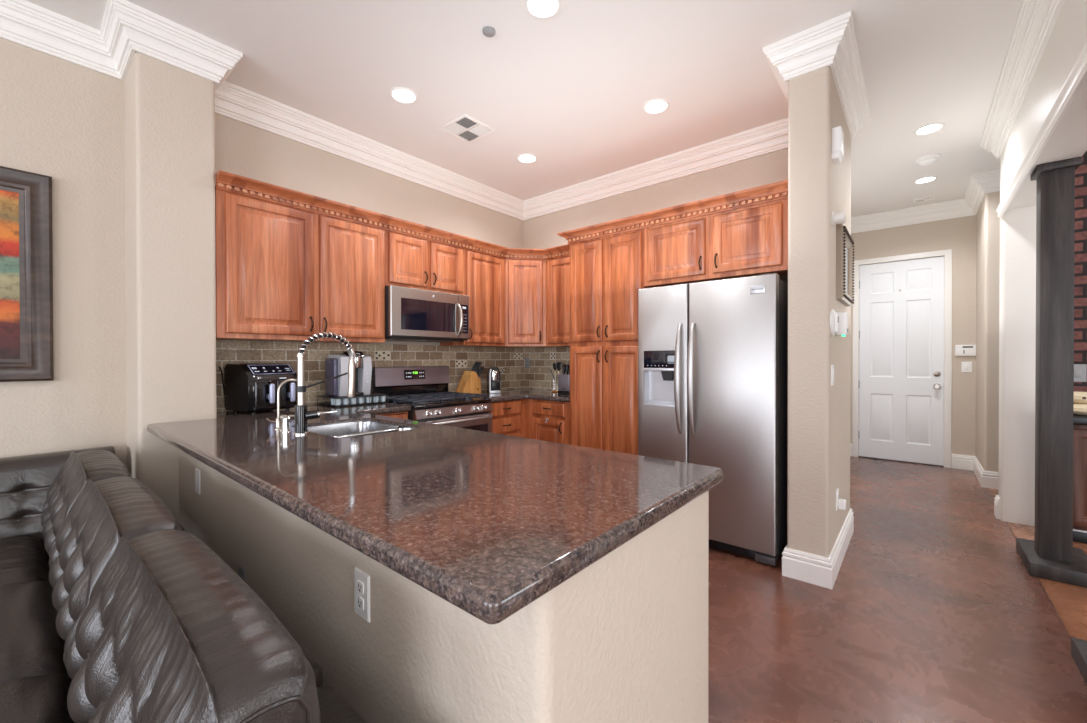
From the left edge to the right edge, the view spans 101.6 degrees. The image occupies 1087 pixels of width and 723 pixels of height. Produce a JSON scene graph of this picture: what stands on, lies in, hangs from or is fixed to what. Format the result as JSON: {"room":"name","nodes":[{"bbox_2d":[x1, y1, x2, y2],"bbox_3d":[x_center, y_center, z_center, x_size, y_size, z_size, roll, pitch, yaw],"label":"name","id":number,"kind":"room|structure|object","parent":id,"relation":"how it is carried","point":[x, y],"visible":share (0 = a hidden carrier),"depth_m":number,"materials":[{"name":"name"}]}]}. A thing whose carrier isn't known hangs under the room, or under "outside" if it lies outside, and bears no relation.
{"room":"kitchen","nodes":[
{"label":"kitchen","id":0,"kind":"room"},
{"bbox_2d":[124,52,215,521],"bbox_3d":[-2.145,-0.273,2.551,0.390,3.020,0.342,0,0,40],"label":"wall pillar","id":1,"kind":"structure","parent":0,"point":[170,254],"depth_m":2.40,"materials":[{"name":"beige paint"}]},
{"bbox_2d":[0,38,522,467],"bbox_3d":[-2.808,-0.269,2.167,0.150,3.020,8.100,0,0,40],"label":"wall","id":2,"kind":"structure","parent":0,"point":[62,120],"depth_m":2.44,"materials":[{"name":"beige paint"}]},
{"bbox_2d":[0,166,53,381],"bbox_3d":[-2.949,-0.427,1.854,0.038,1.060,1.200,0,0,40],"label":"framed painting","id":3,"kind":"object","parent":2,"relation":"attached to","point":[26,242],"visible":1,"depth_m":2.24,"materials":[{"name":"brown wood"}]},
{"bbox_2d":[215,185,384,343],"bbox_3d":[-1.670,-0.584,3.074,0.410,0.885,1.067,0,0,40],"label":"upper cabinet","id":4,"kind":"object","parent":2,"relation":"attached to","point":[284,273],"visible":0.98,"depth_m":2.87,"materials":[{"name":"brown wood"}]},
{"bbox_2d":[216,170,569,259],"bbox_3d":[-0.747,-1.050,3.338,0.771,0.088,2.665,0,0,40],"label":"crown molding","id":5,"kind":"structure","parent":4,"relation":"attached to","point":[225,181],"depth_m":3.22,"materials":[{"name":"brown wood"}]},
{"bbox_2d":[216,340,523,411],"bbox_3d":[-1.200,0.084,3.954,0.014,0.466,3.018,0,0,40],"label":"backsplash","id":6,"kind":"structure","parent":2,"relation":"attached to","point":[227,351],"depth_m":3.65,"materials":[{"name":"tile"}]},
{"bbox_2d":[374,351,390,359],"bbox_3d":[-1.362,-0.050,3.749,0.004,0.074,0.150,0,0,40],"label":"decorative tile","id":7,"kind":"structure","parent":2,"relation":"attached to","point":[378,355],"depth_m":3.75,"materials":[{"name":"beige tile"}]},
{"bbox_2d":[385,230,463,294],"bbox_3d":[-1.077,-0.808,3.778,0.410,0.448,0.776,0,0,40],"label":"upper cabinet","id":8,"kind":"object","parent":2,"relation":"attached to","point":[410,262],"visible":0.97,"depth_m":3.62,"materials":[{"name":"brown wood"}]},
{"bbox_2d":[385,285,468,341],"bbox_3d":[-1.040,-0.377,3.748,0.478,0.406,0.770,0,0,40],"label":"microwave","id":9,"kind":"object","parent":8,"relation":"attached to","point":[411,314],"visible":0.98,"depth_m":3.57,"materials":[{"name":"silver metal"}]},
{"bbox_2d":[455,360,466,367],"bbox_3d":[-0.816,0.023,4.397,0.004,0.074,0.150,0,0,40],"label":"trim","id":10,"kind":"structure","parent":2,"relation":"attached to","point":[458,363],"depth_m":4.39,"materials":[{"name":"beige tile"}]},
{"bbox_2d":[440,249,504,346],"bbox_3d":[-0.659,-0.593,4.275,0.410,0.885,0.520,0,0,40],"label":"upper cabinet","id":11,"kind":"object","parent":2,"relation":"attached to","point":[484,274],"visible":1,"depth_m":4.15,"materials":[{"name":"brown wood"}]},
{"bbox_2d":[0,0,999,233],"bbox_3d":[0.535,-1.698,2.802,12.920,0.180,5.092,0,0,-12],"label":"trim","id":12,"kind":"structure","parent":2,"relation":"attached to","point":[127,28],"depth_m":2.96,"materials":[{"name":"white wood"}]},
{"bbox_2d":[514,353,522,359],"bbox_3d":[-0.286,-0.059,5.026,0.004,0.074,0.150,0,0,40],"label":"trim","id":13,"kind":"structure","parent":2,"relation":"attached to","point":[517,356],"depth_m":5.03,"materials":[{"name":"beige tile"}]},
{"bbox_2d":[495,259,551,347],"bbox_3d":[-0.199,-0.596,4.653,0.634,0.885,0.650,0,0,40],"label":"upper cabinet","id":14,"kind":"object","parent":2,"relation":"attached to","point":[525,280],"visible":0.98,"depth_m":4.38,"materials":[{"name":"brown wood"}]},
{"bbox_2d":[179,450,708,722],"bbox_3d":[-0.750,0.806,1.883,2.620,0.868,0.775,0,0,40],"label":"wall","id":15,"kind":"structure","parent":0,"point":[624,639],"depth_m":1.05,"materials":[{"name":"beige paint"}]},
{"bbox_2d":[195,468,199,494],"bbox_3d":[-1.687,0.584,2.159,0.072,0.117,0.008,0,0,40],"label":"cover plate","id":16,"kind":"object","parent":15,"relation":"attached to","point":[197,471],"visible":1,"depth_m":2.15,"materials":[{"name":"white plastic"}]},
{"bbox_2d":[238,565,245,582],"bbox_3d":[-1.182,0.866,1.736,0.072,0.117,0.008,0,0,40],"label":"cover plate","id":17,"kind":"object","parent":15,"relation":"attached to","point":[241,571],"visible":0.44,"depth_m":1.73,"materials":[{"name":"grey plastic"}]},
{"bbox_2d":[354,567,369,621],"bbox_3d":[-0.464,0.594,1.128,0.072,0.117,0.009,0,0,40],"label":"electrical outlet","id":18,"kind":"object","parent":15,"relation":"attached to","point":[361,579],"visible":1,"depth_m":1.12,"materials":[{"name":"white plastic"}]},
{"bbox_2d":[357,580,363,594],"bbox_3d":[-0.466,0.574,1.126,0.032,0.028,0.004,0,0,40],"label":"socket","id":19,"kind":"object","parent":18,"relation":"attached to","point":[360,583],"depth_m":1.12,"materials":[{"name":"white plastic"}]},
{"bbox_2d":[357,596,363,609],"bbox_3d":[-0.466,0.614,1.127,0.032,0.028,0.004,0,0,40],"label":"socket","id":20,"kind":"object","parent":18,"relation":"attached to","point":[360,599],"depth_m":1.12,"materials":[{"name":"white plastic"}]},
{"bbox_2d":[26,0,1021,216],"bbox_3d":[1.282,-1.826,0.738,8.400,0.100,11.400,0,0,40],"label":"ceiling","id":21,"kind":"structure","parent":0,"point":[569,89],"depth_m":2.74,"materials":[{"name":"white paint"}]},
{"bbox_2d":[390,87,417,102],"bbox_3d":[-0.936,-1.782,2.970,0.176,0.010,0.176,0,0,40],"label":"recessed light","id":22,"kind":"object","parent":21,"relation":"in","point":[401,94],"visible":1,"depth_m":2.96,"materials":[{"name":"white glass"}]},
{"bbox_2d":[393,90,413,100],"bbox_3d":[-0.936,-1.785,2.969,0.136,0.004,0.136,0,0,40],"label":"diffuser","id":23,"kind":"object","parent":22,"relation":"attached to","point":[399,95],"depth_m":2.97,"materials":[{"name":"white plastic"}]},
{"bbox_2d":[439,114,494,142],"bbox_3d":[-0.586,-1.786,3.410,0.300,0.009,0.300,0,0,40],"label":"ceiling vent","id":24,"kind":"object","parent":21,"relation":"in","point":[466,128],"visible":1,"depth_m":3.40,"materials":[{"name":"white metal"}]},
{"bbox_2d":[483,26,494,36],"bbox_3d":[-0.294,-1.777,2.391,0.068,0.014,0.068,0,0,40],"label":"sprinkler cover","id":25,"kind":"object","parent":21,"relation":"attached to","point":[488,31],"visible":1,"depth_m":2.38,"materials":[{"name":"grey plastic"}]},
{"bbox_2d":[517,153,536,162],"bbox_3d":[-0.145,-1.789,3.904,0.176,0.010,0.176,0,0,40],"label":"recessed light","id":26,"kind":"object","parent":21,"relation":"in","point":[525,158],"visible":1,"depth_m":3.90,"materials":[{"name":"white"}]},
{"bbox_2d":[519,155,534,161],"bbox_3d":[-0.145,-1.792,3.904,0.136,0.004,0.136,0,0,40],"label":"diffuser","id":27,"kind":"object","parent":26,"relation":"attached to","point":[522,158],"depth_m":3.91,"materials":[{"name":"white"}]},
{"bbox_2d":[525,0,560,17],"bbox_3d":[-0.002,-1.778,2.209,0.176,0.010,0.176,0,0,40],"label":"recessed light","id":28,"kind":"object","parent":21,"relation":"in","point":[537,8],"visible":1,"depth_m":2.23,"materials":[{"name":"white glass"}]},
{"bbox_2d":[529,0,556,14],"bbox_3d":[-0.002,-1.782,2.209,0.136,0.004,0.136,0,0,40],"label":"diffuser","id":29,"kind":"object","parent":28,"relation":"attached to","point":[536,7],"depth_m":2.23,"materials":[{"name":"white plastic"}]},
{"bbox_2d":[643,99,668,112],"bbox_3d":[0.789,-1.785,3.103,0.176,0.010,0.176,0,0,40],"label":"recessed light","id":30,"kind":"object","parent":21,"relation":"in","point":[655,105],"visible":1,"depth_m":3.09,"materials":[{"name":"white"}]},
{"bbox_2d":[646,101,665,111],"bbox_3d":[0.789,-1.788,3.103,0.136,0.004,0.136,0,0,40],"label":"diffuser","id":31,"kind":"object","parent":30,"relation":"attached to","point":[651,106],"depth_m":3.10,"materials":[{"name":"white plastic"}]},
{"bbox_2d":[914,195,934,202],"bbox_3d":[4.228,-1.801,4.918,0.180,0.009,0.130,0,0,40],"label":"ceiling vent","id":32,"kind":"object","parent":21,"relation":"in","point":[929,197],"visible":1,"depth_m":4.92,"materials":[{"name":"white metal"}]},
{"bbox_2d":[914,176,936,183],"bbox_3d":[3.782,-1.797,4.385,0.176,0.010,0.176,0,0,40],"label":"recessed light","id":33,"kind":"object","parent":21,"relation":"in","point":[928,178],"visible":1,"depth_m":4.38,"materials":[{"name":"white"}]},
{"bbox_2d":[916,177,933,182],"bbox_3d":[3.782,-1.800,4.385,0.136,0.004,0.136,0,0,40],"label":"diffuser","id":34,"kind":"object","parent":33,"relation":"attached to","point":[924,179],"depth_m":4.38,"materials":[{"name":"white"}]},
{"bbox_2d":[915,153,940,165],"bbox_3d":[3.396,-1.771,3.912,0.170,0.056,0.170,0,0,40],"label":"smoke detector","id":35,"kind":"object","parent":21,"relation":"attached to","point":[929,159],"visible":1,"depth_m":3.88,"materials":[{"name":"white plastic"}]},
{"bbox_2d":[914,122,943,134],"bbox_3d":[2.969,-1.790,3.412,0.176,0.010,0.176,0,0,40],"label":"recessed light","id":36,"kind":"object","parent":21,"relation":"in","point":[929,128],"visible":1,"depth_m":3.40,"materials":[{"name":"white glass"}]},
{"bbox_2d":[917,125,940,132],"bbox_3d":[2.969,-1.793,3.412,0.136,0.004,0.136,0,0,40],"label":"diffuser","id":37,"kind":"object","parent":36,"relation":"attached to","point":[926,128],"depth_m":3.41,"materials":[{"name":"white"}]},
{"bbox_2d":[523,148,787,389],"bbox_3d":[0.924,-0.287,4.227,2.905,3.020,0.140,0,0,40],"label":"wall","id":38,"kind":"structure","parent":0,"point":[540,232],"depth_m":4.02,"materials":[{"name":"beige paint"}]},
{"bbox_2d":[525,358,529,367],"bbox_3d":[-0.189,0.019,5.054,0.072,0.117,0.009,0,0,40],"label":"electrical outlet","id":39,"kind":"object","parent":38,"relation":"attached to","point":[527,360],"visible":1,"depth_m":5.04,"materials":[{"name":"grey plastic"}]},
{"bbox_2d":[523,347,569,389],"bbox_3d":[0.199,0.077,4.742,1.135,0.466,0.014,0,0,40],"label":"backsplash","id":40,"kind":"structure","parent":38,"relation":"attached to","point":[539,375],"depth_m":4.90,"materials":[{"name":"tile"}]},
{"bbox_2d":[546,256,569,346],"bbox_3d":[0.325,-0.595,4.396,0.500,0.885,0.371,0,0,40],"label":"upper cabinet","id":41,"kind":"object","parent":38,"relation":"attached to","point":[557,269],"visible":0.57,"depth_m":4.31,"materials":[{"name":"brown wood"}]},
{"bbox_2d":[644,198,787,287],"bbox_3d":[1.363,-0.807,3.314,1.040,0.450,0.686,0,0,40],"label":"upper cabinet","id":42,"kind":"object","parent":38,"relation":"attached to","point":[748,241],"visible":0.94,"depth_m":3.05,"materials":[{"name":"brown wood"}]},
{"bbox_2d":[787,66,850,557],"bbox_3d":[1.816,-0.280,2.881,0.205,3.020,1.050,0,0,40],"label":"wall column","id":43,"kind":"structure","parent":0,"point":[818,411],"depth_m":2.49,"materials":[{"name":"beige paint"}]},
{"bbox_2d":[782,508,853,588],"bbox_3d":[1.812,1.150,2.882,0.245,0.160,1.070,0,0,40],"label":"baseboard","id":44,"kind":"structure","parent":43,"relation":"attached to","point":[814,569],"depth_m":2.50,"materials":[{"name":"white wood"}]},
{"bbox_2d":[831,365,833,385],"bbox_3d":[1.628,0.077,2.493,0.010,0.117,0.072,0,0,40],"label":"light switch","id":45,"kind":"object","parent":43,"relation":"attached to","point":[832,366],"visible":1,"depth_m":2.48,"materials":[{"name":"white plastic"}]},
{"bbox_2d":[830,309,838,335],"bbox_3d":[1.633,-0.217,2.480,0.032,0.150,0.150,0,0,40],"label":"thermostat","id":46,"kind":"object","parent":43,"relation":"attached to","point":[834,317],"visible":1,"depth_m":2.45,"materials":[{"name":"white plastic"}]},
{"bbox_2d":[836,489,838,510],"bbox_3d":[1.774,0.831,2.670,0.009,0.117,0.072,0,0,40],"label":"electrical outlet","id":47,"kind":"object","parent":43,"relation":"attached to","point":[837,490],"visible":0.94,"depth_m":2.65,"materials":[{"name":"white plastic"}]},
{"bbox_2d":[838,499,845,509],"bbox_3d":[1.791,0.856,2.655,0.036,0.056,0.040,0,0,40],"label":"plug","id":48,"kind":"object","parent":47,"relation":"attached to","point":[841,502],"visible":1,"depth_m":2.64,"materials":[{"name":"white plastic"}]},
{"bbox_2d":[832,126,843,164],"bbox_3d":[1.653,-1.212,2.489,0.045,0.170,0.110,0,0,40],"label":"sensor","id":49,"kind":"object","parent":43,"relation":"attached to","point":[837,132],"visible":1,"depth_m":2.45,"materials":[{"name":"white plastic"}]},
{"bbox_2d":[831,211,845,226],"bbox_3d":[1.641,-0.797,2.462,0.064,0.080,0.080,0,0,40],"label":"door chime","id":50,"kind":"object","parent":43,"relation":"attached to","point":[839,217],"visible":1,"depth_m":2.44,"materials":[{"name":"white paint"}]},
{"bbox_2d":[835,312,847,335],"bbox_3d":[1.759,-0.218,2.610,0.056,0.141,0.110,0,0,40],"label":"thermostat","id":51,"kind":"object","parent":43,"relation":"attached to","point":[843,316],"visible":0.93,"depth_m":2.56,"materials":[{"name":"white plastic"}]},
{"bbox_2d":[836,224,853,306],"bbox_3d":[1.902,-0.590,2.787,0.046,0.440,0.500,0,0,40],"label":"picture frame","id":52,"kind":"object","parent":43,"relation":"attached to","point":[844,241],"visible":1,"depth_m":2.61,"materials":[{"name":"silver metal"}]},
{"bbox_2d":[845,248,847,292],"bbox_3d":[1.890,-0.590,2.797,0.013,0.310,0.370,0,0,40],"label":"print","id":53,"kind":"object","parent":52,"relation":"attached to","point":[846,251],"depth_m":2.89,"materials":[{"name":"white paper"}]},
{"bbox_2d":[708,456,1086,722],"bbox_3d":[1.286,1.244,0.756,8.400,0.001,11.400,0,0,40],"label":"floor","id":54,"kind":"structure","parent":0,"point":[932,612],"depth_m":2.06,"materials":[{"name":"concrete"}]},
{"bbox_2d":[0,446,131,585],"bbox_3d":[-2.830,0.830,1.170,1.059,0.833,2.535,0,0,40],"label":"sectional sofa","id":55,"kind":"object","parent":54,"relation":"on","point":[38,492],"visible":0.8,"depth_m":2.00,"materials":[{"name":"leather"}]},
{"bbox_2d":[0,536,49,585],"bbox_3d":[-2.488,0.879,1.536,0.660,0.190,1.035,0,0,40],"label":"seat cushion","id":56,"kind":"object","parent":55,"relation":"on","point":[23,559],"depth_m":1.82,"materials":[{"name":"leather"}]},
{"bbox_2d":[41,450,131,566],"bbox_3d":[-1.992,0.608,1.926,0.745,0.400,0.251,0,0,40],"label":"cushion","id":57,"kind":"object","parent":55,"relation":"on","point":[94,465],"depth_m":1.80,"materials":[{"name":"leather"}]},
{"bbox_2d":[0,477,322,722],"bbox_3d":[-1.451,0.829,1.071,1.505,0.833,1.240,0,0,40],"label":"sectional sofa","id":58,"kind":"object","parent":54,"relation":"on","point":[39,620],"visible":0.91,"depth_m":1.25,"materials":[{"name":"leather"}]},
{"bbox_2d":[0,581,71,684],"bbox_3d":[-1.868,0.883,1.162,0.750,0.205,0.840,0,0,40],"label":"seat cushion","id":59,"kind":"object","parent":58,"relation":"on","point":[31,644],"depth_m":1.30,"materials":[{"name":"leather"}]},
{"bbox_2d":[0,673,74,722],"bbox_3d":[-1.291,0.885,0.675,0.750,0.205,0.840,0,0,40],"label":"seat cushion","id":60,"kind":"object","parent":58,"relation":"on","point":[43,698],"depth_m":1.04,"materials":[{"name":"leather"}]},
{"bbox_2d":[49,477,181,666],"bbox_3d":[-1.386,0.610,1.416,0.810,0.400,0.250,0,0,40],"label":"cushion","id":61,"kind":"object","parent":58,"relation":"on","point":[105,511],"depth_m":1.28,"materials":[{"name":"leather"}]},
{"bbox_2d":[66,529,366,722],"bbox_3d":[-1.087,0.833,0.389,0.959,0.833,1.785,0,0,40],"label":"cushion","id":62,"kind":"object","parent":54,"relation":"on","point":[167,631],"visible":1,"depth_m":0.75,"materials":[{"name":"leather"}]},
{"bbox_2d":[377,411,407,419],"bbox_3d":[-1.341,0.798,3.289,0.656,0.868,0.415,0,0,40],"label":"base cabinet","id":63,"kind":"object","parent":54,"relation":"on","point":[402,415],"visible":0.02,"depth_m":3.19,"materials":[{"name":"brown wood"}]},
{"bbox_2d":[370,366,492,432],"bbox_3d":[-0.906,0.597,3.711,0.746,1.104,0.773,0,0,40],"label":"gas range","id":64,"kind":"object","parent":54,"relation":"on","point":[423,388],"visible":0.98,"depth_m":3.68,"materials":[{"name":"silver metal"}]},
{"bbox_2d":[385,398,490,408],"bbox_3d":[-0.923,0.334,3.715,0.604,0.021,0.761,0,0,40],"label":"cooktop","id":65,"kind":"object","parent":64,"relation":"in","point":[460,402],"depth_m":3.51,"materials":[{"name":"black metal"}]},
{"bbox_2d":[489,399,525,437],"bbox_3d":[-0.540,0.791,4.240,0.656,0.868,0.518,0,0,40],"label":"base cabinet","id":66,"kind":"object","parent":54,"relation":"on","point":[509,417],"visible":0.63,"depth_m":4.07,"materials":[{"name":"brown wood"}]},
{"bbox_2d":[526,399,569,444],"bbox_3d":[0.214,0.789,4.300,0.532,0.868,0.656,0,0,40],"label":"base cabinet","id":67,"kind":"object","parent":54,"relation":"on","point":[556,429],"visible":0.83,"depth_m":4.06,"materials":[{"name":"brown wood"}]},
{"bbox_2d":[455,388,569,402],"bbox_3d":[-0.158,0.334,4.311,1.120,0.043,1.107,0,0,40],"label":"countertop","id":68,"kind":"structure","parent":67,"relation":"on","point":[511,394],"depth_m":4.14,"materials":[{"name":"stone"}]},
{"bbox_2d":[455,371,480,393],"bbox_3d":[-0.716,0.202,4.210,0.112,0.225,0.225,0,0,40],"label":"knife block","id":69,"kind":"object","parent":68,"relation":"on","point":[470,382],"visible":0.85,"depth_m":4.18,"materials":[{"name":"brown wood"}]},
{"bbox_2d":[487,367,500,393],"bbox_3d":[-0.491,0.182,4.378,0.112,0.262,0.131,0,0,-22],"label":"can opener","id":70,"kind":"object","parent":68,"relation":"on","point":[493,373],"visible":1,"depth_m":4.34,"materials":[{"name":"silver metal"}]},
{"bbox_2d":[558,374,569,393],"bbox_3d":[0.229,0.220,4.309,0.150,0.185,0.117,0,0,40],"label":"holder","id":71,"kind":"object","parent":68,"relation":"on","point":[563,380],"visible":0.62,"depth_m":4.26,"materials":[{"name":"black"}]},
{"bbox_3d":[0.146,0.245,4.521,0.130,0.132,0.130,0,0,40],"label":"stand","id":72,"kind":"object","parent":68,"relation":"on","visible":0},
{"bbox_2d":[557,362,561,390],"bbox_3d":[0.161,0.152,4.523,0.048,0.288,0.048,0,0,-6],"label":"utensil","id":73,"kind":"object","parent":72,"relation":"in","point":[559,364],"visible":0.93,"depth_m":4.51,"materials":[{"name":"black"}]},
{"bbox_2d":[570,228,648,454],"bbox_3d":[0.691,0.095,3.887,0.720,2.260,0.686,0,0,40],"label":"pantry cabinet","id":74,"kind":"object","parent":54,"relation":"on","point":[607,272],"visible":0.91,"depth_m":3.66,"materials":[{"name":"brown wood"}]},
{"bbox_2d":[557,180,787,243],"bbox_3d":[0.970,-1.077,3.465,1.838,0.088,0.458,0,0,40],"label":"crown molding","id":75,"kind":"structure","parent":74,"relation":"on","point":[775,191],"depth_m":3.18,"materials":[{"name":"brown wood"}]},
{"bbox_2d":[638,273,787,565],"bbox_3d":[1.271,0.348,3.198,0.906,1.762,0.915,0,0,40],"label":"refrigerator","id":76,"kind":"object","parent":54,"relation":"on","point":[713,355],"visible":0.89,"depth_m":2.81,"materials":[{"name":"grey metal"}]},
{"bbox_2d":[1016,157,1086,587],"bbox_3d":[3.046,0.040,2.622,0.280,2.379,0.465,0,0,40],"label":"wooden post","id":77,"kind":"object","parent":54,"relation":"on","point":[1052,555],"visible":1,"depth_m":2.56,"materials":[{"name":"black wood"}]},
{"bbox_2d":[1071,637,1086,683],"bbox_3d":[2.176,0.048,1.590,0.280,2.379,0.465,0,0,40],"label":"wooden post","id":78,"kind":"object","parent":54,"relation":"on","point":[1078,646],"visible":1,"depth_m":1.78,"materials":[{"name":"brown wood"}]},
{"bbox_2d":[1073,414,1086,543],"bbox_3d":[4.287,0.799,2.687,1.640,0.858,0.425,0,0,40],"label":"bar cabinet","id":79,"kind":"object","parent":54,"relation":"on","point":[1079,421],"visible":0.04,"depth_m":3.00,"materials":[{"name":"brown wood"}]},
{"bbox_2d":[1073,403,1086,414],"bbox_3d":[3.717,0.328,3.041,0.196,0.078,0.197,0,0,40],"label":"cushion","id":80,"kind":"object","parent":79,"relation":"on","point":[1079,408],"visible":0.64,"depth_m":3.01,"materials":[{"name":"beige fabric"}]},
{"bbox_2d":[1074,392,1086,402],"bbox_3d":[3.723,0.249,3.068,0.167,0.078,0.169,0,0,40],"label":"cushion","id":81,"kind":"object","parent":80,"relation":"on","point":[1079,397],"visible":0.7,"depth_m":3.03,"materials":[{"name":"beige fabric"}]},
{"bbox_2d":[850,215,976,467],"bbox_3d":[4.145,-0.300,5.574,1.857,3.020,0.150,0,0,40],"label":"wall","id":82,"kind":"structure","parent":0,"point":[961,232],"depth_m":5.02,"materials":[{"name":"beige paint"}]},
{"bbox_2d":[858,256,943,466],"bbox_3d":[4.323,-0.001,5.383,0.809,2.425,0.196,0,0,40],"label":"door","id":83,"kind":"structure","parent":82,"relation":"in","point":[901,303],"depth_m":5.33,"materials":[{"name":"white wood"}]},
{"bbox_2d":[852,249,951,467],"bbox_3d":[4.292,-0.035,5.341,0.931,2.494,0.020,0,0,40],"label":"trim","id":84,"kind":"structure","parent":82,"relation":"attached to","point":[948,253],"depth_m":5.08,"materials":[{"name":"white wood"}]},
{"bbox_2d":[955,345,975,355],"bbox_3d":[4.731,-0.124,4.964,0.170,0.125,0.030,0,0,40],"label":"alarm keypad","id":85,"kind":"object","parent":82,"relation":"attached to","point":[960,350],"visible":1,"depth_m":4.96,"materials":[{"name":"white plastic"}]},
{"bbox_2d":[961,362,971,371],"bbox_3d":[4.745,0.063,4.966,0.085,0.117,0.010,0,0,40],"label":"light switch","id":86,"kind":"object","parent":82,"relation":"attached to","point":[965,366],"visible":1,"depth_m":4.96,"materials":[{"name":"white plastic"}]},
{"bbox_2d":[976,191,999,471],"bbox_3d":[6.152,-0.289,3.341,4.095,3.020,0.980,0,0,40],"label":"wall","id":87,"kind":"structure","parent":0,"point":[988,221],"depth_m":4.27,"materials":[{"name":"beige paint"}]},
{"bbox_2d":[952,454,998,488],"bbox_3d":[5.757,1.140,3.573,3.590,0.160,0.850,0,0,40],"label":"baseboard","id":88,"kind":"structure","parent":87,"relation":"attached to","point":[987,479],"depth_m":4.65,"materials":[{"name":"white wood"}]},
{"bbox_2d":[998,151,1035,525],"bbox_3d":[3.646,-0.286,3.392,0.205,3.020,0.170,0,0,40],"label":"wall","id":89,"kind":"structure","parent":0,"point":[1017,276],"depth_m":3.34,"materials":[{"name":"white paint"}]},
{"bbox_2d":[994,495,999,518],"bbox_3d":[3.660,1.144,3.430,0.225,0.160,0.150,0,0,40],"label":"baseboard","id":90,"kind":"structure","parent":89,"relation":"attached to","point":[997,498],"depth_m":3.45,"materials":[{"name":"white wood"}]},
{"bbox_2d":[1007,522,1070,638],"bbox_3d":[2.714,1.231,2.404,0.005,0.002,2.560,0,0,40],"label":"trim","id":91,"kind":"structure","parent":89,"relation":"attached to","point":[1007,522],"depth_m":2.25,"materials":[{"name":"brown wood"}]},
{"bbox_2d":[1003,0,1086,209],"bbox_3d":[2.733,-1.468,2.303,0.205,0.640,2.660,0,0,40],"label":"wall","id":92,"kind":"structure","parent":0,"point":[1067,40],"depth_m":2.28,"materials":[{"name":"white paint"}]},
{"bbox_2d":[980,0,1064,158],"bbox_3d":[2.684,-1.698,2.326,0.310,0.180,3.235,0,0,40],"label":"trim","id":93,"kind":"structure","parent":92,"relation":"attached to","point":[1036,20],"depth_m":2.53,"materials":[{"name":"white wood"}]},
{"bbox_2d":[996,42,1086,217],"bbox_3d":[2.656,-1.151,2.396,0.030,0.095,2.700,0,0,40],"label":"trim","id":94,"kind":"structure","parent":92,"relation":"attached to","point":[1077,76],"depth_m":2.10,"materials":[{"name":"white wood"}]},
{"bbox_2d":[1074,151,1086,403],"bbox_3d":[5.301,-0.281,2.175,3.895,3.020,0.100,0,0,40],"label":"brick wall","id":95,"kind":"structure","parent":0,"point":[1080,244],"depth_m":3.25,"materials":[{"name":"brown brick"}]},
{"bbox_2d":[1074,364,1086,381],"bbox_3d":[3.930,0.085,3.261,0.090,0.130,0.010,0,0,40],"label":"light switch","id":96,"kind":"object","parent":95,"relation":"attached to","point":[1080,370],"visible":0.72,"depth_m":3.25,"materials":[{"name":"grey plastic"}]},
{"bbox_3d":[-0.978,0.804,2.226,0.760,0.868,0.716,0,0,40],"label":"base cabinet","id":97,"kind":"object","parent":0,"visible":0},
{"bbox_2d":[147,403,722,624],"bbox_3d":[-0.759,0.348,2.134,3.006,0.043,1.432,0,0,40],"label":"countertop","id":98,"kind":"structure","parent":97,"relation":"on","point":[488,524],"depth_m":1.13,"materials":[{"name":"stone"}]},
{"bbox_2d":[224,363,296,413],"bbox_3d":[-1.822,0.166,2.893,0.335,0.315,0.320,0,0,26],"label":"air fryer","id":99,"kind":"object","parent":98,"relation":"on","point":[248,387],"visible":0.98,"depth_m":2.78,"materials":[{"name":"black plastic"}]},
{"bbox_2d":[255,380,274,409],"bbox_3d":[-1.740,0.208,2.774,0.072,0.177,0.122,0,0,40],"label":"basket","id":100,"kind":"object","parent":99,"relation":"on","point":[264,389],"depth_m":2.77,"materials":[{"name":"black plastic"}]},
{"bbox_2d":[276,380,294,406],"bbox_3d":[-1.681,0.207,2.896,0.072,0.177,0.122,0,0,40],"label":"basket","id":101,"kind":"object","parent":99,"relation":"on","point":[287,391],"depth_m":2.89,"materials":[{"name":"black"}]},
{"bbox_2d":[266,379,295,429],"bbox_3d":[-1.278,0.206,2.162,0.040,0.242,0.134,0,0,40],"label":"water tap","id":102,"kind":"object","parent":98,"relation":"on","point":[277,422],"visible":0.86,"depth_m":2.15,"materials":[{"name":"silver metal"}]},
{"bbox_2d":[281,416,290,432],"bbox_3d":[-1.194,0.292,2.054,0.042,0.072,0.042,0,0,40],"label":"air gap cap","id":103,"kind":"object","parent":98,"relation":"on","point":[285,421],"visible":1,"depth_m":2.04,"materials":[{"name":"silver metal"}]},
{"bbox_2d":[279,415,294,430],"bbox_3d":[-1.229,0.292,2.127,0.039,0.072,0.076,0,0,40],"label":"soap dispenser","id":104,"kind":"object","parent":98,"relation":"on","point":[280,416],"visible":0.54,"depth_m":2.10,"materials":[{"name":"silver metal"}]},
{"bbox_2d":[293,332,355,434],"bbox_3d":[-0.996,0.094,2.065,0.141,0.467,0.288,0,0,40],"label":"kitchen faucet","id":105,"kind":"object","parent":98,"relation":"on","point":[302,415],"visible":1,"depth_m":2.00,"materials":[{"name":"silver metal"}]},
{"bbox_2d":[317,393,388,406],"bbox_3d":[-1.440,0.286,3.353,0.300,0.068,0.410,0,0,40],"label":"tray","id":106,"kind":"object","parent":98,"relation":"on","point":[370,394],"visible":0.65,"depth_m":3.26,"materials":[{"name":"black metal"}]},
{"bbox_2d":[325,351,371,395],"bbox_3d":[-1.466,0.085,3.336,0.260,0.333,0.264,0,0,40],"label":"coffee maker","id":107,"kind":"object","parent":106,"relation":"on","point":[335,365],"visible":0.77,"depth_m":3.26,"materials":[{"name":"silver plastic"}]},
{"bbox_2d":[308,421,412,437],"bbox_3d":[-0.945,0.449,2.234,0.612,0.203,0.449,0,0,40],"label":"sink","id":108,"kind":"object","parent":98,"relation":"in","point":[364,428],"visible":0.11,"depth_m":2.45,"materials":[{"name":"silver metal"}]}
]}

